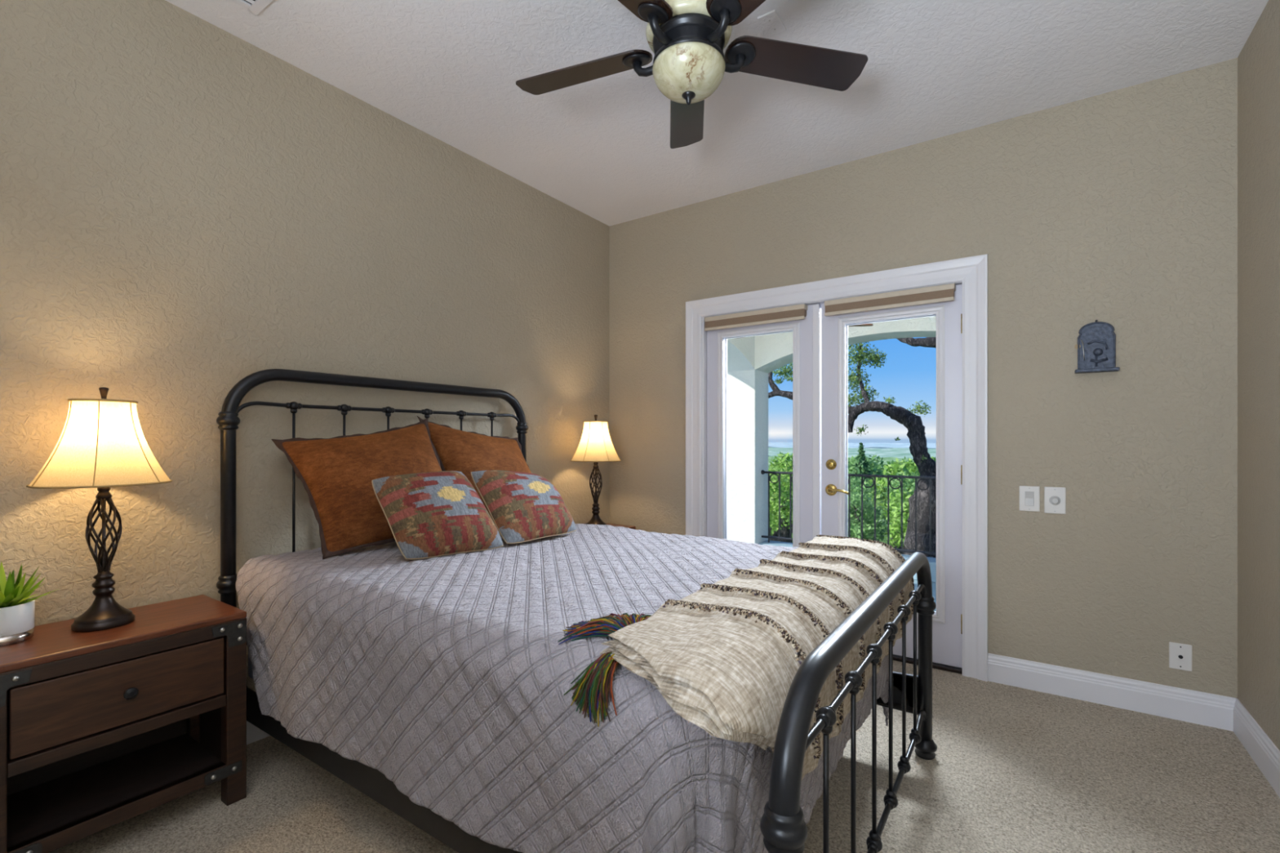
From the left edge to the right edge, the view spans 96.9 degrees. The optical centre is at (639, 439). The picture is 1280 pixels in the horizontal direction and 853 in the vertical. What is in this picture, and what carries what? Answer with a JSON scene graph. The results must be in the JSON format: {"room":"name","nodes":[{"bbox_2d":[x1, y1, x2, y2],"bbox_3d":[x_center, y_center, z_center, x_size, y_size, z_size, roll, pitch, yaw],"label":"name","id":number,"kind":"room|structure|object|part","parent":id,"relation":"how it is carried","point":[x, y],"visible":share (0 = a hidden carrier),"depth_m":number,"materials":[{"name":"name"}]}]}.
{"room":"bedroom","nodes":[
{"label":"bedroom","id":0,"kind":"room"},
{"bbox_2d":[0,0,609,692],"bbox_3d":[-1.534,-0.189,2.403,0.140,2.777,4.700,0,0,34],"label":"wall","id":1,"kind":"structure","parent":0,"point":[188,211],"depth_m":2.17,"materials":[{"name":"paint"}]},
{"bbox_2d":[246,720,270,744],"bbox_3d":[-1.470,1.133,2.359,0.016,0.134,4.420,0,0,34],"label":"baseboard","id":2,"kind":"structure","parent":1,"relation":"attached to","point":[254,734],"depth_m":2.25,"materials":[{"name":"white paint"}]},
{"bbox_2d":[48,660,1279,852],"bbox_3d":[-0.137,1.300,1.432,3.502,0.200,4.640,0,0,34],"label":"floor","id":3,"kind":"structure","parent":0,"point":[1013,769],"depth_m":1.90,"materials":[{"name":"carpet"}]},
{"bbox_2d":[0,595,246,852],"bbox_3d":[-1.633,0.887,1.755,0.395,0.625,0.600,0,0,34],"label":"nightstand","id":4,"kind":"object","parent":3,"relation":"on","point":[100,731],"visible":1,"depth_m":1.70,"materials":[{"name":"brown wood"}]},
{"bbox_3d":[-1.662,0.920,1.447,0.050,0.560,0.057,0,0,34],"label":"leg","id":5,"kind":"part","parent":4,"relation":"part of","materials":[{"name":"brown wood"}]},
{"bbox_2d":[0,561,57,646],"bbox_3d":[-1.805,0.464,1.605,0.207,0.222,0.218,0,0,34],"label":"potted plant","id":6,"kind":"object","parent":4,"relation":"on","point":[17,610],"visible":1,"depth_m":1.61,"materials":[{"name":"green plant"}]},
{"bbox_3d":[-1.817,0.508,1.620,0.122,0.081,0.122,0,0,34],"label":"pot","id":7,"kind":"part","parent":6,"relation":"part of","materials":[{"name":"white ceramic"}]},
{"bbox_3d":[-1.786,0.875,1.861,0.014,0.470,0.482,0,0,34],"label":"panel","id":8,"kind":"part","parent":4,"relation":"part of","materials":[{"name":"brown wood"}]},
{"bbox_2d":[26,386,172,632],"bbox_3d":[-1.669,0.205,1.766,0.332,0.739,0.326,0,0,34],"label":"table lamp","id":9,"kind":"object","parent":4,"relation":"on","point":[102,444],"visible":1,"depth_m":1.71,"materials":[{"name":"beige fabric"}]},
{"bbox_3d":[-1.669,0.007,1.766,0.332,0.262,0.326,0,0,34],"label":"shade trim","id":10,"kind":"part","parent":9,"relation":"part of","materials":[{"name":"beige fabric"}]},
{"bbox_3d":[-1.669,0.007,1.766,0.324,0.255,0.319,0,0,34],"label":"lamp shade","id":11,"kind":"part","parent":9,"relation":"part of","materials":[{"name":"fabric"}]},
{"bbox_3d":[-1.669,0.295,1.766,0.024,0.240,0.023,0,0,34],"label":"rod","id":12,"kind":"part","parent":9,"relation":"part of","materials":[{"name":"brown metal"}]},
{"bbox_3d":[-1.619,0.737,1.746,0.309,0.181,0.472,0,0,34],"label":"drawer","id":13,"kind":"part","parent":4,"relation":"part of","materials":[{"name":"brown wood"}]},
{"bbox_2d":[6,733,226,852],"bbox_3d":[-1.635,1.071,1.757,0.349,0.017,0.482,0,0,34],"label":"shelf","id":14,"kind":"object","parent":4,"relation":"attached to","point":[43,814],"depth_m":1.73,"materials":[{"name":"brown wood"}]},
{"bbox_3d":[-1.503,1.085,1.666,0.032,0.044,0.482,0,0,34],"label":"rail","id":15,"kind":"part","parent":4,"relation":"part of","materials":[{"name":"brown wood"}]},
{"bbox_3d":[-1.482,0.736,1.649,0.026,0.034,0.034,0,0,34],"label":"knob","id":16,"kind":"part","parent":4,"relation":"part of","materials":[{"name":"black metal"}]},
{"bbox_3d":[-1.621,0.920,2.075,0.050,0.560,0.057,0,0,34],"label":"leg","id":17,"kind":"part","parent":4,"relation":"part of","materials":[{"name":"brown wood"}]},
{"bbox_3d":[-1.484,0.875,1.992,0.272,0.470,0.018,0,0,34],"label":"panel","id":18,"kind":"part","parent":4,"relation":"part of","materials":[{"name":"brown wood"}]},
{"bbox_3d":[-1.355,0.920,1.893,0.050,0.560,0.057,0,0,34],"label":"leg","id":19,"kind":"part","parent":4,"relation":"part of","materials":[{"name":"brown wood"}]},
{"bbox_2d":[216,368,937,852],"bbox_3d":[-0.235,0.456,2.148,2.248,1.488,1.586,0,0,34],"label":"bed","id":20,"kind":"object","parent":3,"relation":"on","point":[783,826],"visible":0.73,"depth_m":1.63,"materials":[{"name":"black metal"}]},
{"bbox_2d":[248,653,253,679],"bbox_3d":[-0.279,0.823,2.182,1.980,0.170,1.419,0,0,34],"label":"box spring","id":21,"kind":"object","parent":20,"relation":"on","point":[250,666],"visible":0.12,"depth_m":2.14,"materials":[{"name":"fabric"}]},
{"bbox_3d":[-1.423,-0.134,2.332,0.038,0.048,0.058,0,0,34],"label":"knob","id":22,"kind":"part","parent":20,"relation":"part of","materials":[{"name":"black metal"}]},
{"bbox_3d":[-1.305,-0.134,2.504,0.038,0.048,0.058,0,0,34],"label":"knob","id":23,"kind":"part","parent":20,"relation":"part of","materials":[{"name":"black metal"}]},
{"bbox_3d":[-1.128,0.456,2.761,0.049,1.488,1.553,0,0,34],"label":"headboard","id":24,"kind":"part","parent":20,"relation":"part of","materials":[{"name":"black metal"}]},
{"bbox_3d":[-1.128,-0.118,2.761,0.015,0.067,1.479,0,0,34],"label":"rail","id":25,"kind":"part","parent":20,"relation":"part of","materials":[{"name":"black metal"}]},
{"bbox_3d":[-0.636,0.969,1.563,2.115,0.118,0.045,0,0,34],"label":"rail","id":26,"kind":"part","parent":20,"relation":"part of","materials":[{"name":"black metal"}]},
{"bbox_3d":[-1.187,-0.134,2.675,0.038,0.048,0.058,0,0,34],"label":"knob","id":27,"kind":"part","parent":20,"relation":"part of","materials":[{"name":"black metal"}]},
{"bbox_3d":[-1.069,-0.134,2.847,0.038,0.048,0.058,0,0,34],"label":"knob","id":28,"kind":"part","parent":20,"relation":"part of","materials":[{"name":"black metal"}]},
{"bbox_3d":[-0.951,-0.134,3.019,0.038,0.048,0.058,0,0,34],"label":"knob","id":29,"kind":"part","parent":20,"relation":"part of","materials":[{"name":"black metal"}]},
{"bbox_3d":[-0.833,-0.134,3.191,0.038,0.048,0.058,0,0,34],"label":"knob","id":30,"kind":"part","parent":20,"relation":"part of","materials":[{"name":"black metal"}]},
{"bbox_2d":[235,524,888,852],"bbox_3d":[-0.266,0.779,2.164,2.038,0.690,1.610,0,0,34],"label":"quilt","id":31,"kind":"object","parent":20,"relation":"on","point":[448,677],"visible":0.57,"depth_m":1.42,"materials":[{"name":"fabric"}]},
{"bbox_2d":[271,417,441,559],"bbox_3d":[-1.090,0.169,2.417,0.383,0.550,0.714,0,0,34],"label":"sham pillow","id":32,"kind":"object","parent":31,"relation":"on","point":[336,473],"visible":0.73,"depth_m":2.25,"materials":[{"name":"orange fabric"}]},
{"bbox_2d":[371,471,503,559],"bbox_3d":[-0.787,0.284,2.233,0.293,0.308,0.410,0,0,34],"label":"cushion","id":33,"kind":"object","parent":31,"relation":"on","point":[429,514],"visible":1,"depth_m":2.15,"materials":[{"name":"multicoloured patterned woven wool"},{"name":"tan cloth piping"}]},
{"bbox_2d":[417,416,531,523],"bbox_3d":[-0.778,0.164,2.974,0.296,0.563,0.692,0,0,34],"label":"sham pillow","id":34,"kind":"object","parent":31,"relation":"on","point":[456,450],"visible":0.51,"depth_m":2.84,"materials":[{"name":"orange fabric"}]},
{"bbox_2d":[471,470,576,543],"bbox_3d":[-0.524,0.289,2.651,0.315,0.298,0.524,0,0,34],"label":"cushion","id":35,"kind":"object","parent":31,"relation":"on","point":[522,507],"visible":1,"depth_m":2.53,"materials":[{"name":"multicoloured patterned woven wool"},{"name":"tan cloth piping"}]},
{"bbox_2d":[557,534,914,780],"bbox_3d":[0.417,0.537,1.711,0.539,0.320,1.612,0,0,34],"label":"throw blanket","id":36,"kind":"object","parent":31,"relation":"on","point":[726,656],"visible":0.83,"depth_m":1.22,"materials":[{"name":"beige fabric"}]},
{"bbox_3d":[0.363,0.546,1.106,0.038,0.048,0.058,0,0,34],"label":"knob","id":37,"kind":"part","parent":20,"relation":"part of","materials":[{"name":"black metal"}]},
{"bbox_3d":[0.658,0.799,1.535,0.049,0.802,1.553,0,0,34],"label":"footboard","id":38,"kind":"part","parent":20,"relation":"part of","materials":[{"name":"black metal"}]},
{"bbox_3d":[0.481,0.546,1.278,0.038,0.048,0.058,0,0,34],"label":"knob","id":39,"kind":"part","parent":20,"relation":"part of","materials":[{"name":"black metal"}]},
{"bbox_3d":[0.658,0.562,1.536,0.015,0.067,1.479,0,0,34],"label":"rail","id":40,"kind":"part","parent":20,"relation":"part of","materials":[{"name":"black metal"}]},
{"bbox_3d":[0.599,1.026,1.450,0.038,0.048,0.058,0,0,34],"label":"knob","id":41,"kind":"part","parent":20,"relation":"part of","materials":[{"name":"black metal"}]},
{"bbox_3d":[0.599,0.546,1.450,0.038,0.048,0.058,0,0,34],"label":"knob","id":42,"kind":"part","parent":20,"relation":"part of","materials":[{"name":"black metal"}]},
{"bbox_3d":[0.717,1.026,1.621,0.038,0.048,0.058,0,0,34],"label":"knob","id":43,"kind":"part","parent":20,"relation":"part of","materials":[{"name":"black metal"}]},
{"bbox_3d":[0.717,0.546,1.621,0.038,0.048,0.058,0,0,34],"label":"knob","id":44,"kind":"part","parent":20,"relation":"part of","materials":[{"name":"black metal"}]},
{"bbox_3d":[0.658,1.026,1.536,0.016,0.063,1.479,0,0,34],"label":"rail","id":45,"kind":"part","parent":20,"relation":"part of","materials":[{"name":"black metal"}]},
{"bbox_3d":[0.172,0.969,2.741,2.115,0.118,0.045,0,0,34],"label":"rail","id":46,"kind":"part","parent":20,"relation":"part of","materials":[{"name":"black metal"}]},
{"bbox_3d":[0.835,1.026,1.793,0.038,0.048,0.058,0,0,34],"label":"knob","id":47,"kind":"part","parent":20,"relation":"part of","materials":[{"name":"black metal"}]},
{"bbox_3d":[0.835,0.546,1.793,0.038,0.048,0.058,0,0,34],"label":"knob","id":48,"kind":"part","parent":20,"relation":"part of","materials":[{"name":"black metal"}]},
{"bbox_3d":[1.017,0.973,2.188,0.100,0.145,0.012,0,0,34],"label":"hook plate","id":49,"kind":"part","parent":20,"relation":"part of","materials":[{"name":"black metal"}]},
{"bbox_3d":[0.953,1.026,1.965,0.038,0.048,0.058,0,0,34],"label":"knob","id":50,"kind":"part","parent":20,"relation":"part of","materials":[{"name":"black metal"}]},
{"bbox_3d":[0.953,0.546,1.965,0.038,0.048,0.058,0,0,34],"label":"knob","id":51,"kind":"part","parent":20,"relation":"part of","materials":[{"name":"black metal"}]},
{"bbox_2d":[582,523,635,529],"bbox_3d":[-0.342,0.887,3.635,0.395,0.625,0.600,0,0,34],"label":"nightstand","id":52,"kind":"object","parent":3,"relation":"on","point":[633,527],"visible":0.02,"depth_m":3.79,"materials":[{"name":"brown wood"}]},
{"bbox_2d":[570,414,621,524],"bbox_3d":[-0.288,0.205,3.697,0.332,0.739,0.326,0,0,34],"label":"table lamp","id":53,"kind":"object","parent":52,"relation":"on","point":[595,445],"visible":0.98,"depth_m":3.62,"materials":[{"name":"beige fabric"}]},
{"bbox_3d":[-0.288,0.007,3.697,0.324,0.255,0.319,0,0,34],"label":"lamp shade","id":54,"kind":"part","parent":53,"relation":"part of","materials":[{"name":"fabric"}]},
{"bbox_3d":[-0.288,0.007,3.697,0.332,0.262,0.326,0,0,34],"label":"shade trim","id":55,"kind":"part","parent":53,"relation":"part of","materials":[{"name":"beige fabric"}]},
{"bbox_3d":[-0.288,0.295,3.697,0.024,0.240,0.023,0,0,34],"label":"rod","id":56,"kind":"part","parent":53,"relation":"part of","materials":[{"name":"brown metal"}]},
{"bbox_2d":[165,0,1268,226],"bbox_3d":[-0.132,-1.677,1.441,3.542,0.200,4.700,0,0,34],"label":"ceiling","id":57,"kind":"structure","parent":0,"point":[450,70],"depth_m":2.41,"materials":[{"name":"paint"}]},
{"bbox_2d":[231,0,272,14],"bbox_3d":[-1.371,-1.571,1.882,0.316,0.010,0.305,0,0,34],"label":"ceiling vent","id":58,"kind":"object","parent":57,"relation":"in","point":[255,6],"visible":1,"depth_m":2.04,"materials":[{"name":"white metal"}]},
{"bbox_2d":[515,0,867,148],"bbox_3d":[0.135,-1.357,1.908,1.275,0.435,1.255,0,0,34],"label":"ceiling fan","id":59,"kind":"object","parent":57,"relation":"hanging from","point":[687,39],"visible":1,"depth_m":1.95,"materials":[{"name":"brown wood"}]},
{"bbox_3d":[-0.204,-1.345,2.083,0.528,0.043,0.149,0,0,21],"label":"fan blade","id":60,"kind":"part","parent":59,"relation":"part of","materials":[{"name":"brown wood"}]},
{"bbox_3d":[-0.096,-1.345,1.625,0.149,0.043,0.528,0,0,39],"label":"fan blade","id":61,"kind":"part","parent":59,"relation":"part of","materials":[{"name":"brown wood"}]},
{"bbox_3d":[0.198,-1.345,2.327,0.149,0.043,0.528,0,0,3],"label":"fan blade","id":62,"kind":"part","parent":59,"relation":"part of","materials":[{"name":"brown wood"}]},
{"bbox_3d":[0.165,-1.224,1.928,0.247,0.104,0.247,0,0,34],"label":"lamp shade","id":63,"kind":"part","parent":59,"relation":"part of","materials":[{"name":"beige glass"}]},
{"bbox_3d":[0.373,-1.345,1.586,0.149,0.043,0.528,0,0,-33],"label":"fan blade","id":64,"kind":"part","parent":59,"relation":"part of","materials":[{"name":"brown wood"}]},
{"bbox_3d":[0.555,-1.345,2.020,0.528,0.043,0.149,0,0,-15],"label":"fan blade","id":65,"kind":"part","parent":59,"relation":"part of","materials":[{"name":"brown wood"}]},
{"bbox_2d":[757,9,786,36],"bbox_3d":[0.499,-1.572,2.144,0.070,0.010,0.120,0,0,34],"label":"cover plate","id":66,"kind":"object","parent":57,"relation":"attached to","point":[771,21],"visible":1,"depth_m":2.14,"materials":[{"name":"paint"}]},
{"bbox_2d":[609,57,1237,698],"bbox_3d":[1.159,-0.189,3.320,3.262,2.777,0.140,0,0,34],"label":"wall","id":67,"kind":"structure","parent":0,"point":[1118,208],"depth_m":2.66,"materials":[{"name":"paint"}]},
{"bbox_2d":[704,303,807,331],"bbox_3d":[0.711,-0.756,3.544,0.663,0.088,0.066,0,0,34],"label":"roller shade","id":68,"kind":"object","parent":67,"relation":"attached to","point":[797,312],"visible":1,"depth_m":3.50,"materials":[{"name":"fabric"}]},
{"bbox_2d":[706,303,821,546],"bbox_3d":[0.765,0.187,3.573,0.747,1.982,0.071,0,0,34],"label":"door","id":69,"kind":"structure","parent":67,"relation":"in","point":[806,332],"depth_m":3.42,"materials":[{"name":"paint"}]},
{"bbox_3d":[0.750,0.128,3.584,0.546,1.668,0.070,0,0,34],"label":"glass moulding","id":70,"kind":"part","parent":69,"relation":"part of","materials":[{"name":"white paint"}]},
{"bbox_2d":[685,253,987,681],"bbox_3d":[1.061,0.138,3.370,1.724,2.124,0.168,0,0,34],"label":"trim","id":71,"kind":"structure","parent":67,"relation":"attached to","point":[971,272],"depth_m":2.89,"materials":[{"name":"white paint"}]},
{"bbox_2d":[824,283,955,315],"bbox_3d":[1.350,-0.757,3.105,0.660,0.086,0.066,0,0,34],"label":"roller shade","id":72,"kind":"object","parent":67,"relation":"attached to","point":[941,293],"visible":1,"depth_m":3.06,"materials":[{"name":"fabric"}]},
{"bbox_2d":[821,284,962,667],"bbox_3d":[1.368,0.187,3.131,0.732,1.982,0.117,0,0,34],"label":"door","id":73,"kind":"structure","parent":67,"relation":"in","point":[947,620],"depth_m":2.98,"materials":[{"name":"paint"}]},
{"bbox_3d":[1.131,0.291,3.259,0.148,0.068,0.060,0,0,34],"label":"handle","id":74,"kind":"part","parent":73,"relation":"part of","materials":[{"name":"gold metal"}]},
{"bbox_3d":[1.385,0.128,3.148,0.547,1.668,0.070,0,0,34],"label":"glass moulding","id":75,"kind":"part","parent":73,"relation":"part of","materials":[{"name":"white paint"}]},
{"bbox_2d":[893,654,962,674],"bbox_3d":[1.075,1.191,3.379,1.486,0.018,0.138,0,0,34],"label":"threshold","id":76,"kind":"object","parent":67,"relation":"attached to","point":[897,658],"depth_m":2.97,"materials":[{"name":"brown metal"}]},
{"bbox_2d":[1019,485,1039,511],"bbox_3d":[1.877,0.283,2.735,0.081,0.121,0.011,0,0,34],"label":"light switch","id":77,"kind":"object","parent":67,"relation":"attached to","point":[1029,496],"visible":1,"depth_m":2.73,"materials":[{"name":"white plastic"}]},
{"bbox_2d":[1044,486,1066,514],"bbox_3d":[1.956,0.285,2.674,0.082,0.125,0.024,0,0,34],"label":"dimmer switch","id":78,"kind":"object","parent":67,"relation":"attached to","point":[1055,498],"visible":1,"depth_m":2.67,"materials":[{"name":"white plastic"}]},
{"bbox_2d":[1074,320,1119,373],"bbox_3d":[2.073,-0.427,2.577,0.157,0.239,0.059,0,0,34],"label":"wall plaque","id":79,"kind":"object","parent":67,"relation":"attached to","point":[1095,347],"visible":1,"depth_m":2.58,"materials":[{"name":"grey metal"}]},
{"bbox_3d":[2.037,-0.414,2.610,0.015,0.098,0.007,0,0,45],"label":"hanging chain","id":80,"kind":"part","parent":79,"relation":"part of","materials":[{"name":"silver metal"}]},
{"bbox_2d":[987,653,1236,731],"bbox_3d":[2.096,1.133,2.582,0.880,0.134,0.016,0,0,34],"label":"baseboard","id":81,"kind":"structure","parent":67,"relation":"attached to","point":[1212,710],"depth_m":2.55,"materials":[{"name":"white paint"}]},
{"bbox_2d":[1168,642,1191,671],"bbox_3d":[2.316,0.930,2.430,0.072,0.112,0.018,0,0,34],"label":"outlet","id":82,"kind":"object","parent":67,"relation":"attached to","point":[1180,655],"visible":1,"depth_m":2.43,"materials":[{"name":"white plastic"}]},
{"bbox_2d":[913,579,936,611],"bbox_3d":[2.224,1.360,4.219,4.400,0.200,2.547,0,0,34],"label":"floor","id":83,"kind":"structure","parent":0,"point":[934,584],"depth_m":4.80,"materials":[{"name":"concrete"}]},
{"bbox_2d":[727,315,936,543],"bbox_3d":[2.216,-0.080,4.163,4.350,2.680,2.447,0,0,34],"label":"archway","id":84,"kind":"object","parent":83,"relation":"on","point":[750,359],"visible":0.07,"depth_m":5.95,"materials":[{"name":"paint"}]},
{"bbox_2d":[757,540,936,582],"bbox_3d":[2.330,1.173,5.345,2.500,0.175,0.250,0,0,34],"label":"kerb","id":85,"kind":"object","parent":83,"relation":"on","point":[932,561],"visible":0.18,"depth_m":5.22,"materials":[{"name":"concrete"}]},
{"bbox_2d":[760,470,936,555],"bbox_3d":[2.323,0.703,5.347,2.510,0.765,0.046,0,0,34],"label":"porch railing","id":86,"kind":"object","parent":85,"relation":"on","point":[762,472],"visible":0.45,"depth_m":5.40,"materials":[{"name":"metal"}]},
{"bbox_3d":[2.329,1.029,5.343,2.498,0.022,0.028,0,0,34],"label":"rail","id":87,"kind":"part","parent":86,"relation":"part of","materials":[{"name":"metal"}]},
{"bbox_3d":[2.329,0.344,5.343,2.498,0.023,0.036,0,0,34],"label":"rail","id":88,"kind":"part","parent":86,"relation":"part of","materials":[{"name":"metal"}]},
{"bbox_2d":[1237,0,1279,751],"bbox_3d":[1.270,-0.189,0.478,0.140,2.777,4.700,0,0,34],"label":"wall","id":89,"kind":"structure","parent":0,"point":[1259,60],"depth_m":2.13,"materials":[{"name":"paint"}]},
{"bbox_2d":[1233,698,1279,797],"bbox_3d":[1.206,1.133,0.522,0.016,0.134,4.420,0,0,34],"label":"baseboard","id":90,"kind":"structure","parent":89,"relation":"attached to","point":[1264,753],"depth_m":2.09,"materials":[{"name":"white paint"}]},
{"label":"outside","id":91,"kind":"structure","parent":0,"visible":0},
{"bbox_2d":[768,442,936,448],"bbox_3d":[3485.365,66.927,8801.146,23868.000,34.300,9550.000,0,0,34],"label":"valley horizon","id":92,"kind":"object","parent":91,"point":[851,445],"visible":0.15,"depth_m":6712.50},
{"bbox_3d":[2.280,-1.510,4.301,4.800,0.180,2.747,0,0,34],"label":"ceiling","id":93,"kind":"structure","parent":0,"visible":0},
{"bbox_2d":[736,323,872,338],"bbox_3d":[1.024,-1.140,4.224,1.136,0.550,1.074,0,0,34],"label":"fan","id":94,"kind":"object","parent":93,"relation":"hanging from","point":[866,324],"visible":0.08,"depth_m":4.30,"materials":[{"name":"white"}]},
{"bbox_3d":[1.494,-0.877,4.305,0.566,0.025,0.150,0,0,-7],"label":"fan blade","id":95,"kind":"part","parent":94,"relation":"part of","materials":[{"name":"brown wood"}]},
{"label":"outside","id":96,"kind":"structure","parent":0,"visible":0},
{"bbox_2d":[791,525,891,546],"bbox_3d":[37.331,10.420,58.883,120.000,17.119,127.300,0,0,34],"label":"hillside","id":97,"kind":"structure","parent":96,"point":[886,539],"depth_m":72.91,"materials":[{"name":"green plant"}]},
{"bbox_2d":[768,463,792,542],"bbox_3d":[2.534,1.471,10.140,1.522,2.076,1.344,0,0,34],"label":"bushy tree","id":98,"kind":"object","parent":97,"relation":"on","point":[784,482],"visible":0.45,"depth_m":10.08,"materials":[{"name":"green plant"}]},
{"bbox_2d":[768,451,792,542],"bbox_3d":[4.413,1.766,17.044,1.876,2.826,1.516,0,0,34],"label":"bushy tree","id":99,"kind":"object","parent":97,"relation":"on","point":[778,462],"visible":0.05,"depth_m":16.89,"materials":[{"name":"green plant"}]},
{"bbox_2d":[768,464,792,541],"bbox_3d":[3.243,1.664,13.141,1.630,2.208,1.432,0,0,34],"label":"bushy tree","id":100,"kind":"object","parent":97,"relation":"on","point":[775,533],"visible":0.04,"depth_m":12.92,"materials":[{"name":"green plant"}]},
{"bbox_2d":[768,337,936,558],"bbox_3d":[3.499,0.805,7.338,4.189,4.887,1.102,0,0,34],"label":"oak tree","id":101,"kind":"object","parent":97,"relation":"on","point":[926,466],"visible":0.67,"depth_m":7.20,"materials":[{"name":"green plant"}]},
{"bbox_2d":[848,471,886,528],"bbox_3d":[4.437,1.658,11.962,1.497,2.025,1.631,0,0,34],"label":"bushy tree","id":102,"kind":"object","parent":97,"relation":"on","point":[854,480],"visible":0.09,"depth_m":11.65,"materials":[{"name":"green plant"}]},
{"bbox_2d":[848,454,886,500],"bbox_3d":[8.494,2.238,21.932,1.902,3.452,2.289,0,0,34],"label":"bushy tree","id":103,"kind":"object","parent":97,"relation":"on","point":[874,469],"visible":0.06,"depth_m":21.67,"materials":[{"name":"green plant"}]},
{"bbox_2d":[848,454,887,541],"bbox_3d":[13.598,3.383,32.744,3.770,5.103,3.456,0,0,34],"label":"bushy tree","id":104,"kind":"object","parent":97,"relation":"on","point":[873,459],"visible":0.07,"depth_m":32.31,"materials":[{"name":"green plant"}]},
{"bbox_2d":[850,442,885,541],"bbox_3d":[6.109,1.582,15.638,1.300,3.027,1.324,0,0,34],"label":"cedar tree","id":105,"kind":"object","parent":97,"relation":"on","point":[861,465],"visible":0.2,"depth_m":15.54,"materials":[{"name":"green plant"}]},
{"bbox_2d":[848,491,893,540],"bbox_3d":[3.762,1.671,9.845,1.303,1.577,1.177,0,0,34],"label":"bushy tree","id":106,"kind":"object","parent":97,"relation":"on","point":[855,514],"visible":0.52,"depth_m":9.58,"materials":[{"name":"green plant"}]},
{"bbox_2d":[867,459,910,554],"bbox_3d":[6.503,1.779,14.631,1.341,2.533,1.281,0,0,34],"label":"bushy tree","id":107,"kind":"object","parent":97,"relation":"on","point":[893,470],"visible":0.2,"depth_m":14.56,"materials":[{"name":"green plant"}]},
{"bbox_2d":[881,488,913,548],"bbox_3d":[4.440,1.611,9.298,0.946,1.642,1.269,0,0,34],"label":"bushy tree","id":108,"kind":"object","parent":97,"relation":"on","point":[895,509],"visible":0.38,"depth_m":9.26,"materials":[{"name":"green plant"}]},
{"bbox_2d":[875,471,919,554],"bbox_3d":[5.462,1.651,11.478,1.359,2.055,1.366,0,0,34],"label":"bushy tree","id":109,"kind":"object","parent":97,"relation":"on","point":[910,483],"visible":0.12,"depth_m":11.51,"materials":[{"name":"green plant"}]},
{"bbox_2d":[887,456,916,473],"bbox_3d":[22.684,5.365,47.383,5.186,8.015,5.383,0,0,34],"label":"bushy tree","id":110,"kind":"object","parent":97,"relation":"on","point":[896,459],"visible":0.02,"depth_m":47.96,"materials":[{"name":"green plant"}]},
{"bbox_2d":[906,455,919,488],"bbox_3d":[10.328,2.343,21.310,1.860,3.566,1.990,0,0,34],"label":"bushy tree","id":111,"kind":"object","parent":97,"relation":"on","point":[910,466],"visible":0.04,"depth_m":21.03,"materials":[{"name":"green plant"}]},
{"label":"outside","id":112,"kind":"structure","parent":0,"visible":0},
{"bbox_2d":[768,447,936,458],"bbox_3d":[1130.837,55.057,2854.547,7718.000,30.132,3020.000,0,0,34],"label":"sea","id":113,"kind":"structure","parent":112,"point":[772,451],"depth_m":2468.49,"materials":[{"name":"blue liquid"}]},
{"bbox_2d":[768,456,936,525],"bbox_3d":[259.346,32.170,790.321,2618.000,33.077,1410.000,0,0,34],"label":"valley woods","id":114,"kind":"object","parent":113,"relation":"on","point":[885,460],"visible":0.01,"depth_m":1171.02,"materials":[{"name":"green plant"}]}
]}

